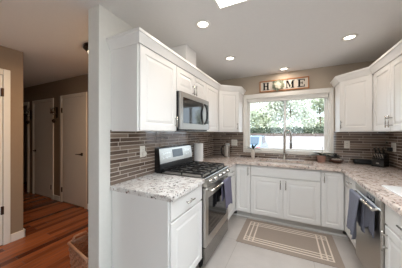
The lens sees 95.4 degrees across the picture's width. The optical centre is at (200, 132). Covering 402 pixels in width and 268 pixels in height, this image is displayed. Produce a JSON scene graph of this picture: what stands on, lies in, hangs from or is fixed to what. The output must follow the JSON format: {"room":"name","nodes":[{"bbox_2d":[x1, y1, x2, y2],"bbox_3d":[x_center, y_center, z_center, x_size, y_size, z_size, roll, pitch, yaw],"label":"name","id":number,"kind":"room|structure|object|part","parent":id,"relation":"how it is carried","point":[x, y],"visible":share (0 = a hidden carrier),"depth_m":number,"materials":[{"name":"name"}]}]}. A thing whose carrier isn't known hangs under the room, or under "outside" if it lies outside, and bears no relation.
{"room":"kitchen","nodes":[
{"label":"kitchen","id":0,"kind":"room"},
{"bbox_2d":[0,45,22,245],"bbox_3d":[-4.598,0.157,1.714,3.450,2.440,3.220,0,0,26],"label":"wall","id":1,"kind":"structure","parent":0,"point":[10,59],"depth_m":2.34,"materials":[{"name":"beige paint"}]},
{"bbox_2d":[0,68,9,244],"bbox_3d":[-2.561,0.299,1.893,0.064,2.155,0.865,0,0,26],"label":"door","id":2,"kind":"structure","parent":1,"relation":"in","point":[5,91],"depth_m":2.25,"materials":[{"name":"white paint"}]},
{"bbox_2d":[10,230,24,241],"bbox_3d":[-2.361,1.327,2.361,0.018,0.100,0.146,0,0,26],"label":"baseboard","id":3,"kind":"structure","parent":1,"relation":"attached to","point":[15,236],"depth_m":2.34,"materials":[{"name":"white paint"}]},
{"bbox_2d":[23,107,26,182],"bbox_3d":[-5.023,0.157,4.917,0.100,2.440,2.580,0,0,26],"label":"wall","id":4,"kind":"structure","parent":0,"point":[24,108],"depth_m":5.07,"materials":[{"name":"beige paint"}]},
{"bbox_2d":[23,74,87,207],"bbox_3d":[-2.790,0.157,3.728,5.157,2.440,0.120,0,0,26],"label":"wall","id":5,"kind":"structure","parent":0,"point":[78,84],"depth_m":3.74,"materials":[{"name":"beige paint"}]},
{"bbox_2d":[23,102,28,191],"bbox_3d":[-4.386,0.332,4.420,0.920,2.090,0.020,0,0,26],"label":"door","id":6,"kind":"structure","parent":5,"relation":"in","point":[24,103],"depth_m":4.23,"materials":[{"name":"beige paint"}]},
{"bbox_2d":[24,109,31,123],"bbox_3d":[-3.923,-0.384,4.136,0.090,0.383,0.129,0,0,26],"label":"wall sconce","id":7,"kind":"object","parent":5,"relation":"attached to","point":[30,116],"visible":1,"depth_m":4.16,"materials":[{"name":"brown metal"}]},
{"bbox_2d":[32,98,53,198],"bbox_3d":[-3.441,0.330,3.938,0.860,2.095,0.067,0,0,26],"label":"door","id":8,"kind":"structure","parent":5,"relation":"in","point":[42,124],"depth_m":3.94,"materials":[{"name":"beige paint"}]},
{"bbox_2d":[50,104,57,122],"bbox_3d":[-2.960,-0.384,3.671,0.090,0.383,0.129,0,0,26],"label":"wall sconce","id":9,"kind":"object","parent":5,"relation":"attached to","point":[56,114],"visible":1,"depth_m":3.70,"materials":[{"name":"brown metal"}]},
{"bbox_2d":[53,195,59,200],"bbox_3d":[-2.937,1.327,3.724,0.235,0.100,0.016,0,0,26],"label":"baseboard","id":10,"kind":"structure","parent":5,"relation":"attached to","point":[55,197],"depth_m":3.71,"materials":[{"name":"white paint"}]},
{"bbox_2d":[60,92,86,208],"bbox_3d":[-2.448,0.320,3.459,0.845,2.115,0.067,0,0,26],"label":"door","id":11,"kind":"structure","parent":5,"relation":"in","point":[73,111],"depth_m":3.47,"materials":[{"name":"beige paint"}]},
{"bbox_2d":[88,4,133,267],"bbox_3d":[-0.352,0.157,2.682,0.143,2.440,2.544,0,0,26],"label":"wall partition","id":12,"kind":"structure","parent":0,"point":[103,24],"depth_m":1.55,"materials":[{"name":"grey paint"}]},
{"bbox_2d":[111,43,177,131],"bbox_3d":[-0.509,-0.373,1.770,0.362,0.720,0.540,0,0,26],"label":"upper cabinet","id":13,"kind":"object","parent":12,"relation":"attached to","point":[143,82],"visible":0.99,"depth_m":1.57,"materials":[{"name":"white paint"}]},
{"bbox_3d":[-0.384,-0.368,1.714,0.019,0.698,0.524,0,0,26],"label":"door","id":14,"kind":"part","parent":13,"relation":"part of","materials":[{"name":"white paint"}]},
{"bbox_2d":[110,130,213,185],"bbox_3d":[-0.261,0.220,2.696,0.008,0.486,2.440,0,0,26],"label":"backsplash","id":15,"kind":"structure","parent":12,"relation":"attached to","point":[126,163],"depth_m":1.92,"materials":[{"name":"tile"}]},
{"bbox_2d":[140,146,144,156],"bbox_3d":[-0.618,0.198,1.936,0.009,0.118,0.072,0,0,26],"label":"wall outlet","id":16,"kind":"object","parent":15,"relation":"attached to","point":[142,148],"visible":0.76,"depth_m":1.92,"materials":[{"name":"white plastic"}]},
{"bbox_2d":[176,65,205,99],"bbox_3d":[-0.225,-0.591,2.359,0.362,0.284,0.763,0,0,26],"label":"upper cabinet","id":17,"kind":"object","parent":12,"relation":"attached to","point":[186,82],"visible":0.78,"depth_m":2.21,"materials":[{"name":"white paint"}]},
{"bbox_2d":[170,44,195,66],"bbox_3d":[-0.255,-0.898,2.372,0.299,0.327,0.270,0,0,26],"label":"cover","id":18,"kind":"object","parent":17,"relation":"on","point":[184,51],"depth_m":2.24,"materials":[{"name":"white paint"}]},
{"bbox_3d":[-0.184,-0.586,2.129,0.019,0.262,0.376,0,0,26],"label":"door","id":19,"kind":"part","parent":17,"relation":"part of","materials":[{"name":"white paint"}]},
{"bbox_2d":[176,91,208,130],"bbox_3d":[-0.190,-0.234,2.344,0.418,0.423,0.759,0,0,26],"label":"microwave","id":20,"kind":"object","parent":17,"relation":"attached to","point":[192,112],"visible":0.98,"depth_m":2.15,"materials":[{"name":"silver metal"}]},
{"bbox_3d":[-0.093,-0.248,2.217,0.020,0.279,0.503,0,0,26],"label":"door glass","id":21,"kind":"part","parent":20,"relation":"part of","materials":[{"name":"black glass"}]},
{"bbox_3d":[0.068,-0.248,2.469,0.063,0.283,0.024,0,0,26],"label":"door handle","id":22,"kind":"part","parent":20,"relation":"part of","materials":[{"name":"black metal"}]},
{"bbox_3d":[-0.019,-0.586,2.470,0.019,0.262,0.374,0,0,26],"label":"door","id":23,"kind":"part","parent":17,"relation":"part of","materials":[{"name":"white paint"}]},
{"bbox_2d":[187,83,217,131],"bbox_3d":[0.052,-0.373,2.934,0.362,0.720,0.511,0,0,26],"label":"upper cabinet","id":24,"kind":"object","parent":12,"relation":"attached to","point":[211,92],"visible":0.44,"depth_m":2.87,"materials":[{"name":"white paint"}]},
{"bbox_3d":[0.177,-0.368,2.875,0.019,0.698,0.501,0,0,26],"label":"door","id":25,"kind":"part","parent":24,"relation":"part of","materials":[{"name":"white paint"}]},
{"bbox_2d":[218,90,242,131],"bbox_3d":[0.409,-0.373,3.388,0.610,0.720,0.608,0,0,26],"label":"upper cabinet","id":26,"kind":"object","parent":12,"relation":"attached to","point":[230,104],"visible":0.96,"depth_m":3.17,"materials":[{"name":"white paint"}]},
{"bbox_2d":[106,27,245,94],"bbox_3d":[0.041,-0.763,2.522,0.385,0.088,2.547,0,0,33],"label":"trim","id":27,"kind":"structure","parent":26,"relation":"attached to","point":[136,35],"depth_m":1.65,"materials":[{"name":"white paint"}]},
{"bbox_2d":[0,182,363,267],"bbox_3d":[-2.057,1.417,1.875,8.087,0.080,5.720,0,0,26],"label":"floor","id":28,"kind":"structure","parent":0,"point":[50,224],"depth_m":2.21,"materials":[{"name":"red wood"}]},
{"bbox_2d":[67,231,88,267],"bbox_3d":[-1.077,1.203,1.763,0.432,0.346,0.234,0,0,36],"label":"basket","id":29,"kind":"object","parent":28,"relation":"on","point":[82,262],"visible":0.43,"depth_m":1.76,"materials":[{"name":"brown wicker"}]},
{"bbox_3d":[-1.241,1.057,1.881,0.028,0.053,0.160,0,0,36],"label":"handle","id":30,"kind":"part","parent":29,"relation":"part of","materials":[{"name":"brown wicker"}]},
{"bbox_2d":[112,185,201,267],"bbox_3d":[-0.370,0.940,1.717,0.654,0.875,0.551,0,0,26],"label":"base cabinet","id":31,"kind":"object","parent":28,"relation":"on","point":[146,232],"visible":0.87,"depth_m":1.50,"materials":[{"name":"white paint"}]},
{"bbox_2d":[110,173,204,201],"bbox_3d":[-0.380,0.482,1.712,0.647,0.038,0.573,0,0,26],"label":"countertop","id":32,"kind":"structure","parent":31,"relation":"on","point":[164,187],"depth_m":1.57,"materials":[{"name":"stone"}]},
{"bbox_3d":[-0.113,0.589,1.596,0.019,0.147,0.533,0,0,26],"label":"drawer","id":33,"kind":"part","parent":31,"relation":"part of","materials":[{"name":"white paint"}]},
{"bbox_3d":[-0.113,0.967,1.596,0.019,0.580,0.533,0,0,26],"label":"door","id":34,"kind":"part","parent":31,"relation":"part of","materials":[{"name":"white paint"}]},
{"bbox_2d":[155,144,231,267],"bbox_3d":[-0.052,0.776,2.303,0.704,1.199,0.764,0,0,26],"label":"gas range","id":35,"kind":"object","parent":28,"relation":"on","point":[170,160],"visible":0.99,"depth_m":2.11,"materials":[{"name":"silver metal"}]},
{"bbox_2d":[158,166,227,179],"bbox_3d":[-0.071,0.468,2.312,0.625,0.018,0.764,0,0,26],"label":"cooktop","id":36,"kind":"object","parent":35,"relation":"in","point":[212,174],"depth_m":2.07,"materials":[{"name":"black metal"}]},
{"bbox_3d":[0.193,1.256,2.184,0.031,0.171,0.756,0,0,26],"label":"storage drawer","id":37,"kind":"part","parent":35,"relation":"part of","materials":[{"name":"silver metal"}]},
{"bbox_3d":[0.195,0.862,2.183,0.035,0.600,0.756,0,0,26],"label":"oven door","id":38,"kind":"part","parent":35,"relation":"part of","materials":[{"name":"silver metal"}]},
{"bbox_3d":[0.203,0.513,2.179,0.055,0.071,0.764,0,0,26],"label":"knob panel","id":39,"kind":"part","parent":35,"relation":"part of","materials":[{"name":"silver metal"}]},
{"bbox_3d":[0.197,0.877,2.182,0.021,0.399,0.605,0,0,26],"label":"door glass","id":40,"kind":"part","parent":35,"relation":"part of","materials":[{"name":"black glass"}]},
{"bbox_3d":[0.238,0.592,2.163,0.060,0.025,0.696,0,0,26],"label":"oven handle","id":41,"kind":"part","parent":35,"relation":"part of","materials":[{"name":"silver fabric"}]},
{"bbox_2d":[221,176,231,209],"bbox_3d":[0.328,0.746,2.285,0.068,0.345,0.270,0,0,26],"label":"hand towel","id":42,"kind":"object","parent":35,"relation":"hanging from","point":[226,187],"visible":0.98,"depth_m":2.26,"materials":[{"name":"purple fabric"}]},
{"bbox_2d":[228,165,234,219],"bbox_3d":[0.193,0.940,2.884,0.654,0.875,0.484,0,0,26],"label":"base cabinet","id":43,"kind":"object","parent":28,"relation":"on","point":[231,207],"visible":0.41,"depth_m":2.82,"materials":[{"name":"white paint"}]},
{"bbox_3d":[0.448,0.589,2.759,0.019,0.147,0.470,0,0,26],"label":"drawer","id":44,"kind":"part","parent":43,"relation":"part of","materials":[{"name":"white paint"}]},
{"bbox_2d":[235,164,251,217],"bbox_3d":[0.783,0.940,3.181,0.256,0.875,0.629,0,0,26],"label":"base cabinet","id":45,"kind":"object","parent":28,"relation":"on","point":[242,172],"visible":0.8,"depth_m":2.93,"materials":[{"name":"white paint"}]},
{"bbox_2d":[251,165,320,231],"bbox_3d":[1.320,0.940,2.922,0.931,0.875,0.629,0,0,26],"label":"base cabinet","id":46,"kind":"object","parent":28,"relation":"on","point":[292,196],"visible":0.96,"depth_m":2.65,"materials":[{"name":"white paint"}]},
{"bbox_3d":[0.994,0.967,2.779,0.460,0.580,0.019,0,0,26],"label":"door","id":47,"kind":"part","parent":46,"relation":"part of","materials":[{"name":"white paint"}]},
{"bbox_2d":[233,213,348,236],"bbox_3d":[1.239,1.362,2.746,1.577,0.030,0.016,0,0,26],"label":"trim","id":48,"kind":"structure","parent":46,"relation":"attached to","point":[344,235],"depth_m":2.67,"materials":[{"name":"white paint"}]},
{"bbox_2d":[194,155,401,215],"bbox_3d":[0.940,0.482,2.127,2.665,0.038,2.419,0,0,26],"label":"countertop","id":49,"kind":"structure","parent":46,"relation":"on","point":[371,178],"depth_m":2.30,"materials":[{"name":"stone"}]},
{"bbox_2d":[221,141,229,157],"bbox_3d":[0.472,0.310,3.469,0.166,0.306,0.136,0,0,26],"label":"press","id":50,"kind":"object","parent":49,"relation":"on","point":[226,146],"visible":0.99,"depth_m":3.43,"materials":[{"name":"silver metal"}]},
{"bbox_3d":[0.494,0.345,3.465,0.124,0.234,0.124,0,0,26],"label":"frame","id":51,"kind":"part","parent":50,"relation":"part of","materials":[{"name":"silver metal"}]},
{"bbox_2d":[245,144,259,157],"bbox_3d":[0.941,0.335,3.338,0.321,0.254,0.215,0,0,8],"label":"potted plant","id":52,"kind":"object","parent":49,"relation":"on","point":[253,146],"visible":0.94,"depth_m":3.32,"materials":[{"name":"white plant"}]},
{"bbox_2d":[260,161,311,164],"bbox_3d":[1.329,0.570,2.940,0.824,0.138,0.344,0,0,26],"label":"sink","id":53,"kind":"object","parent":49,"relation":"in","point":[260,161],"visible":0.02,"depth_m":3.09,"materials":[{"name":"metal"}]},
{"bbox_2d":[283,129,291,159],"bbox_3d":[1.468,0.201,3.111,0.055,0.524,0.158,0,0,-37],"label":"faucet","id":54,"kind":"object","parent":49,"relation":"on","point":[284,154],"visible":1,"depth_m":3.13,"materials":[{"name":"silver metal"}]},
{"bbox_2d":[309,147,333,161],"bbox_3d":[1.902,0.343,2.883,0.419,0.240,0.278,0,0,26],"label":"potted plant","id":55,"kind":"object","parent":49,"relation":"on","point":[321,157],"visible":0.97,"depth_m":2.86,"materials":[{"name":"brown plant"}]},
{"bbox_3d":[1.902,0.410,2.890,0.126,0.104,0.126,0,0,26],"label":"pot","id":56,"kind":"part","parent":55,"relation":"part of","materials":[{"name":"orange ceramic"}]},
{"bbox_2d":[330,159,343,163],"bbox_3d":[2.067,0.434,2.789,0.180,0.056,0.180,0,0,26],"label":"bowl","id":57,"kind":"object","parent":49,"relation":"on","point":[331,160],"visible":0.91,"depth_m":2.73,"materials":[{"name":"brown wood"}]},
{"bbox_2d":[353,159,370,164],"bbox_3d":[2.377,0.424,2.684,0.224,0.076,0.076,0,0,26],"label":"speaker","id":58,"kind":"object","parent":49,"relation":"on","point":[355,161],"visible":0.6,"depth_m":2.66},
{"bbox_2d":[371,152,388,167],"bbox_3d":[2.463,0.370,2.512,0.162,0.184,0.130,0,0,-26],"label":"knife block","id":59,"kind":"object","parent":49,"relation":"on","point":[376,162],"visible":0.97,"depth_m":2.47,"materials":[{"name":"black wood"}]},
{"bbox_2d":[382,185,401,196],"bbox_3d":[1.666,0.457,1.372,0.370,0.012,0.290,0,0,26],"label":"cutting board","id":60,"kind":"object","parent":49,"relation":"on","point":[397,190],"visible":1,"depth_m":1.45,"materials":[{"name":"white plastic"}]},
{"bbox_3d":[1.411,0.967,2.577,0.458,0.580,0.019,0,0,26],"label":"door","id":61,"kind":"part","parent":46,"relation":"part of","materials":[{"name":"white paint"}]},
{"bbox_2d":[236,218,344,267],"bbox_3d":[1.095,1.373,2.381,1.125,0.007,0.680,0,0,26],"label":"rug","id":62,"kind":"object","parent":28,"relation":"on","point":[317,247],"visible":1,"depth_m":2.30,"materials":[{"name":"beige fabric"}]},
{"bbox_2d":[320,170,346,235],"bbox_3d":[1.867,0.940,2.659,0.280,0.875,0.629,0,0,26],"label":"base cabinet","id":63,"kind":"object","parent":28,"relation":"on","point":[333,184],"visible":0.84,"depth_m":2.41,"materials":[{"name":"white paint"}]},
{"bbox_2d":[345,174,355,248],"bbox_3d":[2.003,0.940,2.008,0.639,0.875,0.483,0,0,26],"label":"base cabinet","id":64,"kind":"object","parent":28,"relation":"on","point":[349,182],"visible":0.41,"depth_m":2.25,"materials":[{"name":"white paint"}]},
{"bbox_3d":[1.754,0.589,2.127,0.019,0.147,0.470,0,0,26],"label":"drawer","id":65,"kind":"part","parent":64,"relation":"part of","materials":[{"name":"white paint"}]},
{"bbox_2d":[354,182,386,267],"bbox_3d":[1.749,0.941,1.532,0.672,0.871,0.586,0,0,26],"label":"dishwasher","id":66,"kind":"object","parent":28,"relation":"on","point":[369,253],"visible":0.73,"depth_m":1.53,"materials":[{"name":"silver metal"}]},
{"bbox_2d":[346,189,364,238],"bbox_3d":[1.493,0.786,1.789,0.097,0.405,0.290,0,0,26],"label":"dish towel","id":67,"kind":"object","parent":66,"relation":"hanging from","point":[356,207],"visible":0.98,"depth_m":1.75,"materials":[{"name":"blue fabric"}]},
{"bbox_3d":[1.471,0.602,1.667,0.053,0.025,0.546,0,0,26],"label":"door handle","id":68,"kind":"part","parent":66,"relation":"part of","materials":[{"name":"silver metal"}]},
{"bbox_2d":[364,199,374,237],"bbox_3d":[1.417,0.719,1.542,0.014,0.257,0.211,0,0,26],"label":"dish towel","id":69,"kind":"object","parent":66,"relation":"hanging from","point":[369,216],"visible":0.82,"depth_m":1.52,"materials":[{"name":"grey fabric"}]},
{"bbox_2d":[381,204,401,267],"bbox_3d":[1.496,0.940,0.956,0.639,0.875,0.660,0,0,26],"label":"base cabinet","id":70,"kind":"object","parent":28,"relation":"on","point":[393,229],"visible":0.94,"depth_m":1.27,"materials":[{"name":"white paint"}]},
{"bbox_3d":[1.347,0.797,1.344,0.034,0.150,0.012,0,0,26],"label":"handle","id":71,"kind":"part","parent":70,"relation":"part of","materials":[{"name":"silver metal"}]},
{"bbox_3d":[1.247,0.596,1.076,0.019,0.162,0.648,0,0,26],"label":"drawer","id":72,"kind":"part","parent":70,"relation":"part of","materials":[{"name":"white paint"}]},
{"bbox_3d":[1.247,0.975,1.076,0.019,0.565,0.648,0,0,26],"label":"door","id":73,"kind":"part","parent":70,"relation":"part of","materials":[{"name":"white paint"}]},
{"bbox_2d":[0,0,401,87],"bbox_3d":[-2.057,-1.138,1.875,8.087,0.150,5.720,0,0,26],"label":"ceiling","id":74,"kind":"structure","parent":0,"point":[264,37],"depth_m":1.90,"materials":[{"name":"white paint"}]},
{"bbox_2d":[83,42,87,51],"bbox_3d":[-1.301,-1.004,2.288,0.300,0.118,0.300,0,0,26],"label":"hall ceiling light","id":75,"kind":"object","parent":74,"relation":"attached to","point":[85,45],"visible":0.12,"depth_m":2.18,"materials":[{"name":"brown metal"}]},
{"bbox_2d":[195,19,210,28],"bbox_3d":[0.020,-1.058,1.787,0.148,0.010,0.148,0,0,26],"label":"recessed light","id":76,"kind":"object","parent":74,"relation":"in","point":[202,24],"visible":1,"depth_m":1.78,"materials":[{"name":"white paint"}]},
{"bbox_2d":[225,56,234,59],"bbox_3d":[0.412,-1.058,2.600,0.148,0.010,0.148,0,0,26],"label":"recessed light","id":77,"kind":"object","parent":74,"relation":"in","point":[227,57],"visible":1,"depth_m":2.60,"materials":[{"name":"white paint"}]},
{"bbox_2d":[213,0,250,9],"bbox_3d":[0.559,-1.054,1.024,1.200,0.018,0.620,0,0,26],"label":"skylight","id":78,"kind":"object","parent":74,"relation":"in","point":[221,4],"visible":1,"depth_m":1.48,"materials":[{"name":"white glass"}]},
{"bbox_2d":[216,0,243,7],"bbox_3d":[0.559,-1.055,1.024,1.160,0.012,0.580,0,0,26],"label":"diffuser","id":79,"kind":"object","parent":78,"relation":"attached to","point":[219,3],"depth_m":1.48,"materials":[{"name":"white plastic"}]},
{"bbox_2d":[341,33,357,40],"bbox_3d":[1.649,-1.058,2.030,0.148,0.010,0.148,0,0,26],"label":"recessed light","id":80,"kind":"object","parent":74,"relation":"in","point":[350,36],"visible":1,"depth_m":2.02,"materials":[{"name":"white paint"}]},
{"bbox_2d":[217,60,385,162],"bbox_3d":[-0.840,0.157,4.397,8.087,2.440,0.120,0,0,26],"label":"wall","id":81,"kind":"structure","parent":0,"point":[321,77],"depth_m":3.05,"materials":[{"name":"beige paint"}]},
{"bbox_2d":[231,140,236,145],"bbox_3d":[0.654,0.195,3.595,0.118,0.118,0.009,0,0,26],"label":"wall outlet","id":82,"kind":"object","parent":81,"relation":"attached to","point":[233,142],"visible":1,"depth_m":3.59,"materials":[{"name":"white plastic"}]},
{"bbox_2d":[260,76,308,92],"bbox_3d":[1.437,-0.836,3.201,0.792,0.210,0.054,0,0,26],"label":"wall sign","id":83,"kind":"object","parent":81,"relation":"attached to","point":[298,82],"visible":1,"depth_m":3.19,"materials":[{"name":"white wood"}]},
{"bbox_2d":[274,82,281,87],"bbox_3d":[1.351,-0.836,3.216,0.129,0.135,0.008,0,0,26],"label":"flower","id":84,"kind":"object","parent":83,"relation":"on","point":[276,84],"depth_m":3.22,"materials":[{"name":"beige plant"}]},
{"bbox_2d":[243,87,333,155],"bbox_3d":[1.485,-0.173,3.263,1.430,1.091,0.142,0,0,26],"label":"window","id":85,"kind":"structure","parent":81,"relation":"in","point":[329,101],"depth_m":3.13,"materials":[{"name":"white paint"}]},
{"bbox_3d":[1.228,-0.161,3.414,0.654,0.938,0.030,0,0,26],"label":"sash","id":86,"kind":"part","parent":85,"relation":"part of","materials":[{"name":"white paint"}]},
{"bbox_2d":[247,94,327,102],"bbox_3d":[1.476,-0.599,3.243,1.293,0.068,0.046,0,0,26],"label":"roller blind","id":87,"kind":"object","parent":85,"relation":"attached to","point":[317,96],"visible":0.99,"depth_m":3.19,"materials":[{"name":"beige fabric"}]},
{"bbox_3d":[1.787,-0.161,3.178,0.635,0.938,0.030,0,0,26],"label":"sash","id":88,"kind":"part","parent":85,"relation":"part of","materials":[{"name":"clear glass"}]},
{"bbox_2d":[214,131,384,162],"bbox_3d":[1.465,0.220,3.214,2.649,0.486,0.008,0,0,26],"label":"backsplash","id":89,"kind":"structure","parent":81,"relation":"attached to","point":[362,144],"depth_m":2.86,"materials":[{"name":"tile"}]},
{"bbox_2d":[344,141,349,147],"bbox_3d":[2.254,0.183,2.823,0.072,0.118,0.009,0,0,26],"label":"wall outlet","id":90,"kind":"object","parent":81,"relation":"attached to","point":[346,143],"visible":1,"depth_m":2.82,"materials":[{"name":"white plastic"}]},
{"bbox_2d":[335,74,375,131],"bbox_3d":[2.257,-0.373,2.498,0.613,0.720,0.605,0,0,26],"label":"upper cabinet","id":91,"kind":"object","parent":81,"relation":"attached to","point":[354,98],"visible":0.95,"depth_m":2.41,"materials":[{"name":"white paint"}]},
{"bbox_2d":[330,39,401,86],"bbox_3d":[1.969,-0.763,2.186,0.270,0.088,1.488,0,0,11],"label":"trim","id":92,"kind":"structure","parent":91,"relation":"attached to","point":[395,51],"depth_m":2.13,"materials":[{"name":"white paint"}]},
{"bbox_3d":[1.505,0.157,0.090,0.120,2.440,5.600,0,0,26],"label":"wall","id":93,"kind":"structure","parent":0,"visible":0},
{"bbox_2d":[374,55,401,131],"bbox_3d":[2.055,-0.373,1.791,0.362,0.720,0.830,0,0,26],"label":"upper cabinet","id":94,"kind":"object","parent":93,"relation":"attached to","point":[388,80],"visible":1,"depth_m":1.88,"materials":[{"name":"white paint"}]},
{"bbox_3d":[2.021,-0.368,2.035,0.019,0.698,0.407,0,0,26],"label":"door","id":95,"kind":"part","parent":94,"relation":"part of","materials":[{"name":"white paint"}]},
{"bbox_3d":[1.842,-0.368,1.665,0.019,0.698,0.407,0,0,26],"label":"door","id":96,"kind":"part","parent":94,"relation":"part of","materials":[{"name":"white paint"}]},
{"bbox_2d":[385,132,401,169],"bbox_3d":[2.120,0.220,1.514,0.008,0.486,2.500,0,0,26],"label":"backsplash","id":97,"kind":"structure","parent":93,"relation":"attached to","point":[395,158],"depth_m":2.38,"materials":[{"name":"tile"}]},
{"bbox_2d":[391,143,395,151],"bbox_3d":[2.547,0.192,2.418,0.009,0.118,0.118,0,0,26],"label":"wall outlet","id":98,"kind":"object","parent":93,"relation":"attached to","point":[393,145],"visible":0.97,"depth_m":2.41,"materials":[{"name":"white plastic"}]},
{"bbox_3d":[-0.040,0.292,2.912,0.156,0.340,0.156,0,0,26],"label":"paper towel holder","id":99,"kind":"object","parent":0,"visible":0},
{"bbox_2d":[194,143,202,161],"bbox_3d":[-0.040,0.309,2.912,0.150,0.280,0.150,0,0,26],"label":"paper towel roll","id":100,"kind":"object","parent":99,"relation":"on","point":[198,147],"visible":0.8,"depth_m":2.84,"materials":[{"name":"white paper"}]},
{"label":"outside","id":101,"kind":"structure","parent":0,"visible":0},
{"bbox_2d":[257,133,323,149],"bbox_3d":[13.390,0.977,30.996,60.000,2.000,59.600,0,0,26],"label":"ground","id":102,"kind":"structure","parent":101,"point":[298,142],"depth_m":18.08,"materials":[{"name":"concrete"}]},
{"bbox_2d":[250,135,267,147],"bbox_3d":[3.376,0.902,12.222,1.736,1.450,4.120,0,0,26],"label":"car","id":103,"kind":"object","parent":102,"relation":"on","point":[260,140],"visible":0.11,"depth_m":10.51,"materials":[{"name":"blue paint"}]},
{"bbox_2d":[250,103,267,127],"bbox_3d":[12.570,-4.853,42.359,10.454,10.451,7.213,0,0,26],"label":"tree","id":104,"kind":"object","parent":102,"relation":"on","point":[254,103],"visible":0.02,"depth_m":41.63,"materials":[{"name":"green plant"}]},
{"bbox_2d":[250,103,281,133],"bbox_3d":[11.520,-3.192,34.372,8.120,7.442,5.518,0,0,17],"label":"tree","id":105,"kind":"object","parent":102,"relation":"on","point":[264,120],"visible":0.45,"depth_m":33.68,"materials":[{"name":"green plant"}]},
{"bbox_2d":[250,126,323,134],"bbox_3d":[12.584,-0.210,22.397,20.338,1.332,1.401,0,0,26],"label":"hedge","id":106,"kind":"object","parent":102,"relation":"on","point":[319,130],"visible":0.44,"depth_m":22.86,"materials":[{"name":"green plant"}]},
{"bbox_2d":[250,133,323,135],"bbox_3d":[12.033,0.257,21.280,20.000,0.440,0.160,0,0,26],"label":"fence","id":107,"kind":"object","parent":102,"relation":"on","point":[265,134],"visible":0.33,"depth_m":21.91,"materials":[{"name":"white wood"}]},
{"bbox_3d":[12.007,0.162,21.226,20.000,0.130,0.040,0,0,26],"label":"rail","id":108,"kind":"part","parent":107,"relation":"part of","materials":[{"name":"white wood"}]},
{"bbox_3d":[12.007,0.322,21.226,20.000,0.130,0.040,0,0,26],"label":"rail","id":109,"kind":"part","parent":107,"relation":"part of","materials":[{"name":"white wood"}]},
{"bbox_2d":[259,99,319,133],"bbox_3d":[12.444,-3.392,25.972,8.137,8.058,5.900,0,0,26],"label":"tree","id":110,"kind":"object","parent":102,"relation":"on","point":[278,106],"visible":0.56,"depth_m":25.71,"materials":[{"name":"green plant"}]},
{"bbox_2d":[287,100,323,125],"bbox_3d":[23.683,-4.797,37.367,11.768,10.518,7.479,0,0,26],"label":"tree","id":111,"kind":"object","parent":102,"relation":"on","point":[308,100],"visible":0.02,"depth_m":37.33,"materials":[{"name":"green plant"}]},
{"bbox_2d":[297,98,323,133],"bbox_3d":[19.855,-3.534,30.333,7.263,8.100,5.408,0,0,26],"label":"tree","id":112,"kind":"object","parent":102,"relation":"on","point":[317,103],"visible":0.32,"depth_m":30.41,"materials":[{"name":"green plant"}]}
]}

